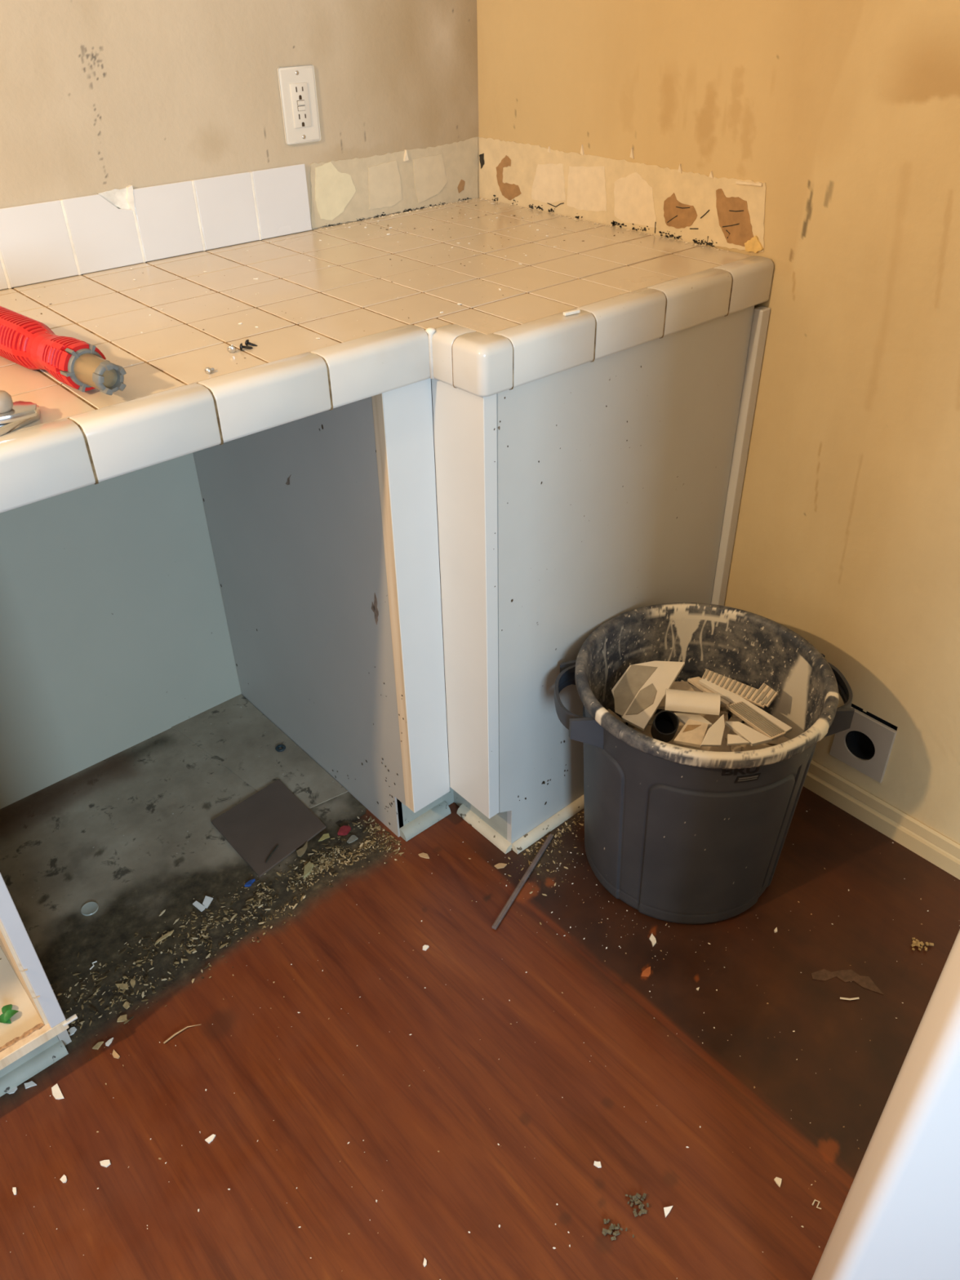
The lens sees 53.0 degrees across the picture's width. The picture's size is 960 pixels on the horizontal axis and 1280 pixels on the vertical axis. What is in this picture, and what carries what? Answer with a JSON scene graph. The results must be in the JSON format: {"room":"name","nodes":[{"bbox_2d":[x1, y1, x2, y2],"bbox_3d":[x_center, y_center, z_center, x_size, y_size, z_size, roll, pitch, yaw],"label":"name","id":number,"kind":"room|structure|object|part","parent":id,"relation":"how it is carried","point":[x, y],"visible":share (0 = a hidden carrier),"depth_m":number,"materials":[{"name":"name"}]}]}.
{"room":"damaged room","nodes":[
{"label":"damaged room","id":0,"kind":"room"},
{"bbox_2d":[0,0,479,808],"bbox_3d":[-1.414,-0.441,0.952,3.820,2.600,0.178,-27,43,-32],"label":"wall","id":1,"kind":"structure","parent":0,"point":[114,632],"depth_m":1.76,"materials":[{"name":"paint"}]},
{"bbox_2d":[0,163,311,289],"bbox_3d":[-0.682,-0.610,1.474,0.988,0.117,0.008,-27,43,-32],"label":"tile backsplash","id":2,"kind":"structure","parent":1,"relation":"attached to","point":[55,239],"depth_m":1.57,"materials":[{"name":"tile"}]},
{"bbox_2d":[276,64,320,145],"bbox_3d":[-0.310,-0.921,1.657,0.071,0.117,0.008,-27,43,-32],"label":"wall outlet","id":3,"kind":"object","parent":1,"relation":"attached to","point":[297,84],"visible":1,"depth_m":1.65,"materials":[{"name":"plastic"}]},
{"bbox_2d":[289,82,311,128],"bbox_3d":[-0.309,-0.921,1.657,0.034,0.067,0.005,-27,43,-32],"label":"receptacle","id":4,"kind":"object","parent":3,"relation":"attached to","point":[300,93],"depth_m":1.66,"materials":[{"name":"plastic"}]},
{"bbox_2d":[0,598,959,1279],"bbox_3d":[-0.059,1.456,0.410,3.800,0.123,4.250,-27,43,-32],"label":"floor","id":5,"kind":"structure","parent":0,"point":[131,833],"depth_m":1.48,"materials":[{"name":"brown wood"}]},
{"bbox_2d":[6,1085,17,1093],"bbox_3d":[-0.700,0.671,1.436,0.016,0.003,0.012,-10,36,-12],"label":"chip","id":6,"kind":"object","parent":5,"relation":"on","point":[13,1090],"visible":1,"depth_m":1.43,"materials":[{"name":"white ceramic"}]},
{"bbox_2d":[12,1186,17,1195],"bbox_3d":[-0.637,0.754,1.317,0.005,0.003,0.011,-16,38,-20],"label":"chip","id":7,"kind":"object","parent":5,"relation":"on","point":[14,1189],"visible":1,"depth_m":1.32,"materials":[{"name":"ceramic"}]},
{"bbox_2d":[24,1080,36,1088],"bbox_3d":[-0.674,0.666,1.442,0.017,0.003,0.009,-14,37,-18],"label":"chip","id":8,"kind":"object","parent":5,"relation":"on","point":[27,1085],"visible":1,"depth_m":1.44,"materials":[{"name":"white plastic"}]},
{"bbox_2d":[0,872,77,1097],"bbox_3d":[-1.176,0.333,1.149,0.985,0.900,0.654,-27,43,-32],"label":"base cabinet","id":9,"kind":"object","parent":5,"relation":"on","point":[36,1037],"visible":1,"depth_m":1.38,"materials":[{"name":"grey paint"}]},
{"bbox_2d":[0,1004,18,1023],"bbox_3d":[-0.691,0.547,1.405,0.029,0.013,0.030,22,41,29],"label":"leaf sprig","id":10,"kind":"object","parent":9,"relation":"on","point":[6,1011],"visible":1,"depth_m":1.40,"materials":[{"name":"green plant"}]},
{"bbox_2d":[0,946,44,1047],"bbox_3d":[-1.167,0.635,1.320,0.944,0.015,0.562,-27,43,-32],"label":"shelf","id":11,"kind":"object","parent":9,"relation":"attached to","point":[12,992],"depth_m":1.42,"materials":[{"name":"beige wood"}]},
{"bbox_3d":[-0.967,0.744,1.143,0.970,0.020,0.013,-27,43,-32],"label":"rail","id":12,"kind":"part","parent":9,"relation":"part of","materials":[{"name":"white wood"}]},
{"bbox_3d":[-0.830,0.144,1.407,0.014,0.900,0.630,-27,43,-32],"label":"panel","id":13,"kind":"part","parent":9,"relation":"part of","materials":[{"name":"white wood"}]},
{"bbox_2d":[51,1083,64,1099],"bbox_3d":[-0.629,0.674,1.431,0.012,0.002,0.029,-27,43,-32],"label":"flake","id":14,"kind":"object","parent":5,"relation":"on","point":[56,1092],"visible":1,"depth_m":1.43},
{"bbox_2d":[59,1174,66,1182],"bbox_3d":[-0.574,0.745,1.328,0.010,0.003,0.008,20,40,27],"label":"chip","id":15,"kind":"object","parent":5,"relation":"on","point":[64,1179],"visible":1,"depth_m":1.33,"materials":[{"name":"ceramic"}]},
{"bbox_2d":[67,1026,76,1035],"bbox_3d":[-0.642,0.616,1.514,0.014,0.003,0.012,-27,43,-32],"label":"chip","id":16,"kind":"object","parent":5,"relation":"on","point":[72,1030],"visible":0.96,"depth_m":1.51,"materials":[{"name":"white ceramic"}]},
{"bbox_2d":[80,902,98,915],"bbox_3d":[-0.693,0.477,1.708,0.030,0.003,0.030,-27,43,-32],"label":"disc","id":17,"kind":"object","parent":5,"relation":"on","point":[89,908],"visible":1,"depth_m":1.71,"materials":[{"name":"grey metal"}]},
{"bbox_2d":[92,1041,103,1049],"bbox_3d":[-0.593,0.629,1.493,0.009,0.003,0.016,12,37,18],"label":"chip","id":18,"kind":"object","parent":5,"relation":"on","point":[98,1045],"visible":1,"depth_m":1.49,"materials":[{"name":"brown wood"}]},
{"bbox_2d":[99,1160,110,1167],"bbox_3d":[-0.524,0.732,1.346,0.012,0.003,0.013,-27,43,-32],"label":"chip","id":19,"kind":"object","parent":5,"relation":"on","point":[105,1163],"visible":1,"depth_m":1.34,"materials":[{"name":"ceramic"}]},
{"bbox_2d":[105,1037,113,1046],"bbox_3d":[-0.577,0.625,1.498,0.007,0.003,0.015,13,38,19],"label":"chip","id":20,"kind":"object","parent":5,"relation":"on","point":[108,1043],"visible":1,"depth_m":1.50,"materials":[{"name":"ceramic"}]},
{"bbox_2d":[111,1049,119,1058],"bbox_3d":[-0.561,0.638,1.479,0.018,0.003,0.007,27,44,33],"label":"chip","id":21,"kind":"object","parent":5,"relation":"on","point":[115,1055],"visible":1,"depth_m":1.48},
{"bbox_2d":[115,983,128,989],"bbox_3d":[-0.588,0.569,1.579,0.024,0.003,0.010,0,35,1],"label":"chip","id":22,"kind":"object","parent":5,"relation":"on","point":[122,986],"visible":1,"depth_m":1.58,"materials":[{"name":"brown wood"}]},
{"bbox_2d":[116,1014,127,1022],"bbox_3d":[-0.568,0.602,1.531,0.017,0.003,0.011,-4,35,-4],"label":"chip","id":23,"kind":"object","parent":5,"relation":"on","point":[123,1018],"visible":1,"depth_m":1.53,"materials":[{"name":"brown wood"}]},
{"bbox_2d":[123,1001,129,1008],"bbox_3d":[-0.570,0.589,1.550,0.011,0.003,0.010,15,38,22],"label":"chip","id":24,"kind":"object","parent":5,"relation":"on","point":[126,1006],"visible":1,"depth_m":1.55,"materials":[{"name":"brown wood"}]},
{"bbox_2d":[129,978,135,987],"bbox_3d":[-0.572,0.565,1.583,0.010,0.003,0.015,3,35,6],"label":"chip","id":25,"kind":"object","parent":5,"relation":"on","point":[132,982],"visible":1,"depth_m":1.58,"materials":[{"name":"brown wood"}]},
{"bbox_2d":[154,929,173,944],"bbox_3d":[-0.543,0.511,1.655,0.038,0.003,0.007,-27,43,-32],"label":"chip","id":26,"kind":"object","parent":5,"relation":"on","point":[168,934],"visible":1,"depth_m":1.65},
{"bbox_2d":[163,1024,199,1043],"bbox_3d":[-0.467,0.614,1.508,0.060,0.004,0.008,-22,40,-26],"label":"splinter","id":27,"kind":"object","parent":5,"relation":"on","point":[175,1033],"visible":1,"depth_m":1.50,"materials":[{"name":"beige wood"}]},
{"bbox_2d":[192,895,213,911],"bbox_3d":[-0.491,0.468,1.713,0.034,0.006,0.027,-27,43,-32],"label":"scrap","id":28,"kind":"object","parent":5,"relation":"on","point":[206,901],"visible":1,"depth_m":1.71,"materials":[{"name":"white paper"}]},
{"bbox_2d":[204,1133,215,1143],"bbox_3d":[-0.384,0.711,1.371,0.015,0.003,0.008,-27,43,-32],"label":"chip","id":29,"kind":"object","parent":5,"relation":"on","point":[210,1139],"visible":1,"depth_m":1.37,"materials":[{"name":"ceramic"}]},
{"bbox_2d":[50,810,399,1066],"bbox_3d":[-0.439,0.476,1.703,0.243,0.002,0.635,27,44,34],"label":"debris","id":30,"kind":"object","parent":5,"relation":"on","point":[362,846],"visible":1,"depth_m":1.69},
{"bbox_2d":[244,879,255,887],"bbox_3d":[-0.418,0.442,1.748,0.022,0.005,0.009,-27,43,-32],"label":"scrap","id":31,"kind":"object","parent":5,"relation":"on","point":[250,882],"visible":1,"depth_m":1.75,"materials":[{"name":"blue plastic"}]},
{"bbox_2d":[211,779,326,877],"bbox_3d":[-0.407,0.359,1.863,0.162,0.005,0.197,-27,43,-32],"label":"tile","id":32,"kind":"object","parent":5,"relation":"on","point":[273,816],"depth_m":1.86,"materials":[{"name":"tile"}]},
{"bbox_2d":[265,844,278,862],"bbox_3d":[-0.389,0.399,1.798,0.003,0.004,0.046,12,37,18],"label":"twig","id":33,"kind":"object","parent":32,"relation":"on","point":[274,849],"visible":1,"depth_m":1.80,"materials":[{"name":"wood"}]},
{"bbox_2d":[275,744,285,751],"bbox_3d":[-0.425,0.230,2.048,0.022,0.004,0.022,-27,43,-32],"label":"washer","id":34,"kind":"object","parent":5,"relation":"on","point":[278,746],"visible":1,"depth_m":2.04,"materials":[{"name":"metal"}]},
{"bbox_2d":[296,841,307,857],"bbox_3d":[-0.333,0.392,1.808,0.016,0.002,0.038,16,39,22],"label":"paper scrap","id":35,"kind":"object","parent":5,"relation":"on","point":[300,851],"visible":1,"depth_m":1.80,"materials":[{"name":"beige paper"}]},
{"bbox_2d":[303,861,313,878],"bbox_3d":[-0.318,0.423,1.771,0.015,0.007,0.038,8,36,12],"label":"paper scrap","id":36,"kind":"object","parent":5,"relation":"on","point":[308,867],"visible":1,"depth_m":1.77,"materials":[{"name":"beige paper"}]},
{"bbox_2d":[318,833,329,841],"bbox_3d":[-0.298,0.375,1.831,0.025,0.002,0.012,-20,39,-25],"label":"scrap","id":37,"kind":"object","parent":5,"relation":"on","point":[326,835],"visible":1,"depth_m":1.83,"materials":[{"name":"yellow paper"}]},
{"bbox_2d":[337,825,351,835],"bbox_3d":[-0.260,0.366,1.850,0.020,0.007,0.024,7,36,11],"label":"wrapper","id":38,"kind":"object","parent":5,"relation":"on","point":[344,830],"visible":1,"depth_m":1.85,"materials":[{"name":"red plastic"}]},
{"bbox_2d":[346,835,358,843],"bbox_3d":[-0.245,0.380,1.835,0.021,0.003,0.013,-27,43,-32],"label":"paper scrap","id":39,"kind":"object","parent":5,"relation":"on","point":[353,837],"visible":1,"depth_m":1.83,"materials":[{"name":"grey paper"}]},
{"bbox_2d":[417,853,429,858],"bbox_3d":[-0.104,0.403,1.800,0.023,0.003,0.010,11,37,17],"label":"chip","id":40,"kind":"object","parent":5,"relation":"on","point":[425,855],"visible":1,"depth_m":1.80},
{"bbox_2d":[422,1257,426,1266],"bbox_3d":[-0.070,0.800,1.236,0.004,0.003,0.010,5,36,8],"label":"chip","id":41,"kind":"object","parent":5,"relation":"on","point":[424,1263],"visible":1,"depth_m":1.24,"materials":[{"name":"ceramic"}]},
{"bbox_2d":[422,944,429,951],"bbox_3d":[-0.093,0.522,1.632,0.012,0.003,0.009,-27,43,-32],"label":"chip","id":42,"kind":"object","parent":5,"relation":"on","point":[425,948],"visible":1,"depth_m":1.63,"materials":[{"name":"ceramic"}]},
{"bbox_2d":[368,810,584,924],"bbox_3d":[0.031,0.422,1.771,0.466,0.001,0.271,-5,35,-6],"label":"sawdust","id":43,"kind":"object","parent":5,"relation":"on","point":[556,835],"visible":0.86,"depth_m":1.81},
{"bbox_2d":[5,810,955,1279],"bbox_3d":[0.148,0.636,1.465,1.512,0.001,0.975,-27,43,-32],"label":"crumbs","id":44,"kind":"object","parent":5,"relation":"on","point":[806,811],"visible":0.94,"depth_m":1.50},
{"bbox_2d":[193,306,770,853],"bbox_3d":[-0.051,-0.095,1.717,1.052,0.912,0.469,2,35,5],"label":"base cabinet","id":45,"kind":"object","parent":5,"relation":"on","point":[573,500],"visible":0.94,"depth_m":1.60,"materials":[{"name":"white wood"}]},
{"bbox_3d":[-0.342,-0.112,1.757,0.014,0.902,0.625,-27,43,-32],"label":"panel","id":46,"kind":"part","parent":45,"relation":"part of","materials":[{"name":"white wood"}]},
{"bbox_2d":[0,197,773,513],"bbox_3d":[-0.631,-0.288,1.173,2.313,0.071,0.722,-27,43,-32],"label":"countertop","id":47,"kind":"structure","parent":45,"relation":"on","point":[628,292],"depth_m":1.34,"materials":[{"name":"white tile"}]},
{"bbox_2d":[0,390,40,435],"bbox_3d":[-0.522,-0.240,1.014,0.115,0.038,0.074,-27,43,-32],"label":"pliers","id":48,"kind":"object","parent":47,"relation":"on","point":[16,415],"visible":1,"depth_m":1.01,"materials":[{"name":"silver metal"}]},
{"bbox_3d":[-0.506,-0.251,1.014,0.025,0.020,0.025,-27,43,-32],"label":"pivot knob","id":49,"kind":"part","parent":48,"relation":"part of","materials":[{"name":"metal"}]},
{"bbox_2d":[0,306,126,395],"bbox_3d":[-0.527,-0.351,1.155,0.335,0.056,0.060,26,43,33],"label":"wrench","id":50,"kind":"object","parent":47,"relation":"on","point":[27,342],"visible":1,"depth_m":1.10,"materials":[{"name":"red plastic"}]},
{"bbox_2d":[204,367,214,373],"bbox_3d":[-0.326,-0.326,1.158,0.008,0.008,0.016,3,35,6],"label":"screw","id":51,"kind":"object","parent":47,"relation":"on","point":[208,371],"visible":1,"depth_m":1.15,"materials":[{"name":"metal"}]},
{"bbox_2d":[226,344,235,352],"bbox_3d":[-0.314,-0.367,1.215,0.010,0.011,0.011,-27,43,-32],"label":"screw","id":52,"kind":"object","parent":47,"relation":"on","point":[231,348],"visible":1,"depth_m":1.21,"materials":[{"name":"metal"}]},
{"bbox_2d":[239,342,253,350],"bbox_3d":[-0.298,-0.373,1.223,0.016,0.009,0.009,0,35,2],"label":"screw","id":53,"kind":"object","parent":47,"relation":"on","point":[241,346],"visible":1,"depth_m":1.22,"materials":[{"name":"black metal"}]},
{"bbox_2d":[244,339,257,346],"bbox_3d":[-0.294,-0.381,1.236,0.017,0.010,0.008,13,37,18],"label":"screw","id":54,"kind":"object","parent":47,"relation":"on","point":[246,342],"visible":1,"depth_m":1.24,"materials":[{"name":"black metal"}]},
{"bbox_2d":[37,201,641,371],"bbox_3d":[-0.249,-0.564,1.497,1.146,0.002,0.555,-27,43,-32],"label":"crumbs","id":55,"kind":"object","parent":47,"relation":"on","point":[491,203],"visible":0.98,"depth_m":1.63,"materials":[{"name":"white"}]},
{"bbox_2d":[317,197,728,251],"bbox_3d":[0.058,-0.705,1.688,0.401,0.002,0.635,-27,43,-32],"label":"crumbs","id":56,"kind":"object","parent":47,"relation":"on","point":[482,198],"visible":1,"depth_m":1.81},
{"bbox_2d":[563,309,580,315],"bbox_3d":[0.126,-0.449,1.319,0.026,0.004,0.006,-21,40,-26],"label":"chip","id":57,"kind":"object","parent":47,"relation":"on","point":[575,311],"visible":1,"depth_m":1.32,"materials":[{"name":"white ceramic"}]},
{"bbox_3d":[-0.017,-0.029,1.528,0.024,0.783,0.110,-27,43,-32],"label":"filler panel","id":58,"kind":"part","parent":45,"relation":"part of","materials":[{"name":"white wood"}]},
{"bbox_3d":[0.240,-0.076,1.690,0.569,0.900,0.012,-27,43,-32],"label":"panel","id":59,"kind":"part","parent":45,"relation":"part of","materials":[{"name":"white paint"}]},
{"bbox_2d":[494,862,506,868],"bbox_3d":[0.038,0.417,1.777,0.024,0.003,0.011,-8,36,-9],"label":"chip","id":60,"kind":"object","parent":5,"relation":"on","point":[500,865],"visible":1,"depth_m":1.77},
{"bbox_2d":[492,834,552,929],"bbox_3d":[0.080,0.435,1.746,0.008,0.007,0.241,16,39,23],"label":"stick","id":61,"kind":"object","parent":5,"relation":"on","point":[520,885],"visible":1,"depth_m":1.74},
{"bbox_2d":[593,1160,601,1168],"bbox_3d":[0.163,0.727,1.334,0.010,0.003,0.008,3,35,5],"label":"chip","id":62,"kind":"object","parent":5,"relation":"on","point":[597,1164],"visible":1,"depth_m":1.33,"materials":[{"name":"ceramic"}]},
{"bbox_2d":[601,1218,634,1240],"bbox_3d":[0.180,0.776,1.260,0.043,0.006,0.023,12,37,18],"label":"clump","id":63,"kind":"object","parent":5,"relation":"on","point":[612,1227],"visible":1,"depth_m":1.26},
{"bbox_2d":[625,1192,648,1217],"bbox_3d":[0.211,0.756,1.288,0.028,0.006,0.029,-4,35,-4],"label":"clump","id":64,"kind":"object","parent":5,"relation":"on","point":[636,1200],"visible":1,"depth_m":1.29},
{"bbox_2d":[641,966,650,977],"bbox_3d":[0.276,0.548,1.585,0.025,0.003,0.012,-27,43,-32],"label":"chip","id":65,"kind":"object","parent":5,"relation":"on","point":[646,972],"visible":1,"depth_m":1.58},
{"bbox_2d":[648,933,656,946],"bbox_3d":[0.295,0.511,1.637,0.010,0.003,0.025,-8,36,-10],"label":"chip","id":66,"kind":"object","parent":5,"relation":"on","point":[652,939],"visible":1,"depth_m":1.64,"materials":[{"name":"ceramic"}]},
{"bbox_2d":[663,1205,672,1217],"bbox_3d":[0.250,0.761,1.284,0.018,0.003,0.009,-27,43,-32],"label":"chip","id":67,"kind":"object","parent":5,"relation":"on","point":[668,1209],"visible":1,"depth_m":1.28,"materials":[{"name":"ceramic"}]},
{"bbox_2d":[553,602,854,924],"bbox_3d":[0.367,0.222,1.679,0.440,0.421,0.414,-27,43,-32],"label":"trash bin","id":68,"kind":"object","parent":5,"relation":"on","point":[674,833],"visible":0.89,"depth_m":1.59,"materials":[{"name":"grey plastic"}]},
{"bbox_3d":[0.151,0.099,1.582,0.057,0.041,0.147,-2,35,-1],"label":"handle","id":69,"kind":"part","parent":68,"relation":"part of","materials":[{"name":"grey plastic"}]},
{"bbox_2d":[611,660,684,730],"bbox_3d":[0.282,0.083,1.677,0.087,0.049,0.157,21,41,28],"label":"shard","id":70,"kind":"object","parent":68,"relation":"in","point":[637,695],"visible":1,"depth_m":1.67,"materials":[{"name":"ceramic"}]},
{"bbox_2d":[673,719,708,747],"bbox_3d":[0.344,0.152,1.569,0.043,0.010,0.064,13,38,19],"label":"shard","id":71,"kind":"object","parent":68,"relation":"in","point":[693,732],"visible":1,"depth_m":1.56,"materials":[{"name":"beige ceramic"}]},
{"bbox_2d":[664,688,719,715],"bbox_3d":[0.357,0.099,1.618,0.089,0.020,0.048,5,36,8],"label":"shard","id":72,"kind":"object","parent":68,"relation":"in","point":[680,700],"visible":1,"depth_m":1.60,"materials":[{"name":"ceramic"}]},
{"bbox_2d":[674,711,711,726],"bbox_3d":[0.357,0.134,1.616,0.036,0.009,0.060,-27,43,-32],"label":"shard","id":73,"kind":"object","parent":68,"relation":"in","point":[682,717],"visible":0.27,"depth_m":1.62,"materials":[{"name":"ceramic"}]},
{"bbox_2d":[607,680,790,751],"bbox_3d":[0.372,0.272,1.725,0.354,0.263,0.363,-27,43,-32],"label":"rubble","id":74,"kind":"object","parent":68,"relation":"in","point":[712,718],"visible":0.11,"depth_m":1.68,"materials":[{"name":"white ceramic"}]},
{"bbox_2d":[650,710,679,742],"bbox_3d":[0.308,0.145,1.607,0.041,0.080,0.075,4,36,8],"label":"pipe offcut","id":75,"kind":"object","parent":74,"relation":"on","point":[664,726],"visible":0.97,"depth_m":1.61,"materials":[{"name":"black plastic"}]},
{"bbox_2d":[657,681,694,709],"bbox_3d":[0.351,0.098,1.710,0.088,0.007,0.071,0,35,1],"label":"shard","id":76,"kind":"object","parent":74,"relation":"on","point":[685,686],"visible":0.18,"depth_m":1.72},
{"bbox_2d":[687,676,731,706],"bbox_3d":[0.401,0.088,1.673,0.024,0.010,0.089,-27,43,-32],"label":"shard","id":77,"kind":"object","parent":68,"relation":"in","point":[694,681],"visible":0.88,"depth_m":1.68},
{"bbox_2d":[700,714,724,746],"bbox_3d":[0.383,0.151,1.557,0.027,0.022,0.080,17,39,24],"label":"shard","id":78,"kind":"object","parent":68,"relation":"in","point":[713,736],"visible":1,"depth_m":1.55,"materials":[{"name":"ceramic"}]},
{"bbox_2d":[727,733,749,745],"bbox_3d":[0.417,0.161,1.563,0.036,0.008,0.021,-3,35,-2],"label":"shard","id":79,"kind":"object","parent":68,"relation":"in","point":[732,740],"visible":1,"depth_m":1.56,"materials":[{"name":"ceramic"}]},
{"bbox_2d":[698,678,791,733],"bbox_3d":[0.448,0.110,1.632,0.020,0.017,0.178,-27,43,-32],"label":"shard","id":80,"kind":"object","parent":68,"relation":"in","point":[733,698],"visible":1,"depth_m":1.64,"materials":[{"name":"ceramic"}]},
{"bbox_2d":[701,669,767,707],"bbox_3d":[0.439,0.083,1.656,0.123,0.016,0.027,24,42,31],"label":"shard","id":81,"kind":"object","parent":80,"relation":"on","point":[749,693],"visible":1,"depth_m":1.65},
{"bbox_2d":[755,682,777,707],"bbox_3d":[0.485,0.093,1.631,0.034,0.020,0.034,-27,43,-32],"label":"shard","id":82,"kind":"object","parent":81,"relation":"on","point":[770,693],"visible":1,"depth_m":1.63},
{"bbox_2d":[724,721,772,746],"bbox_3d":[0.438,0.152,1.580,0.032,0.013,0.076,-27,43,-32],"label":"shard","id":83,"kind":"object","parent":68,"relation":"in","point":[750,735],"visible":0.96,"depth_m":1.57,"materials":[{"name":"ceramic"}]},
{"bbox_2d":[725,701,786,741],"bbox_3d":[0.459,0.133,1.601,0.028,0.016,0.104,-24,41,-29],"label":"shard","id":84,"kind":"object","parent":68,"relation":"in","point":[748,715],"visible":1,"depth_m":1.59},
{"bbox_3d":[0.578,0.084,1.592,0.057,0.041,0.147,-2,35,-1],"label":"handle","id":85,"kind":"part","parent":68,"relation":"part of","materials":[{"name":"grey plastic"}]},
{"bbox_2d":[773,1177,782,1186],"bbox_3d":[0.407,0.738,1.312,0.011,0.003,0.011,-27,43,-32],"label":"chip","id":86,"kind":"object","parent":5,"relation":"on","point":[778,1180],"visible":1,"depth_m":1.31,"materials":[{"name":"paint"}]},
{"bbox_2d":[812,1199,821,1208],"bbox_3d":[0.451,0.755,1.287,0.012,0.002,0.010,16,39,22],"label":"plastic curl","id":87,"kind":"object","parent":5,"relation":"on","point":[815,1200],"visible":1,"depth_m":1.29,"materials":[{"name":"paint"}]},
{"bbox_2d":[811,968,884,995],"bbox_3d":[0.600,0.552,1.572,0.112,0.001,0.035,9,36,13],"label":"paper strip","id":88,"kind":"object","parent":5,"relation":"on","point":[846,975],"visible":1,"depth_m":1.57,"materials":[{"name":"brown paper"}]},
{"bbox_2d":[840,997,859,999],"bbox_3d":[0.591,0.574,1.538,0.030,0.004,0.006,0,35,1],"label":"plastic sliver","id":89,"kind":"object","parent":5,"relation":"on","point":[844,998],"visible":1,"depth_m":1.54,"materials":[{"name":"paint"}]},
{"bbox_2d":[811,929,959,1279],"bbox_3d":[0.588,0.000,0.585,0.450,2.018,0.046,-3,35,-3],"label":"door","id":90,"kind":"structure","parent":5,"relation":"on","point":[899,1217],"depth_m":0.90,"materials":[{"name":"white paint"}]},
{"bbox_2d":[911,937,933,951],"bbox_3d":[0.742,0.515,1.615,0.034,0.006,0.028,16,39,23],"label":"clump","id":91,"kind":"object","parent":5,"relation":"on","point":[917,943],"visible":1,"depth_m":1.62,"materials":[{"name":"brown wood"}]},
{"bbox_2d":[476,0,959,844],"bbox_3d":[1.319,-0.307,0.691,0.125,2.600,4.078,-27,43,-32],"label":"wall","id":92,"kind":"structure","parent":0,"point":[820,140],"depth_m":1.56,"materials":[{"name":"paint"}]},
{"bbox_2d":[829,703,897,782],"bbox_3d":[0.723,0.181,1.798,0.030,0.142,0.109,-27,43,-32],"label":"wall outlet","id":93,"kind":"structure","parent":92,"relation":"attached to","point":[866,746],"depth_m":1.79,"materials":[{"name":"white plastic"}]},
{"bbox_2d":[803,760,959,879],"bbox_3d":[1.528,0.827,1.104,0.014,0.064,3.150,-27,43,-32],"label":"baseboard","id":94,"kind":"structure","parent":92,"relation":"attached to","point":[931,845],"depth_m":1.81,"materials":[{"name":"beige wood"}]}
]}

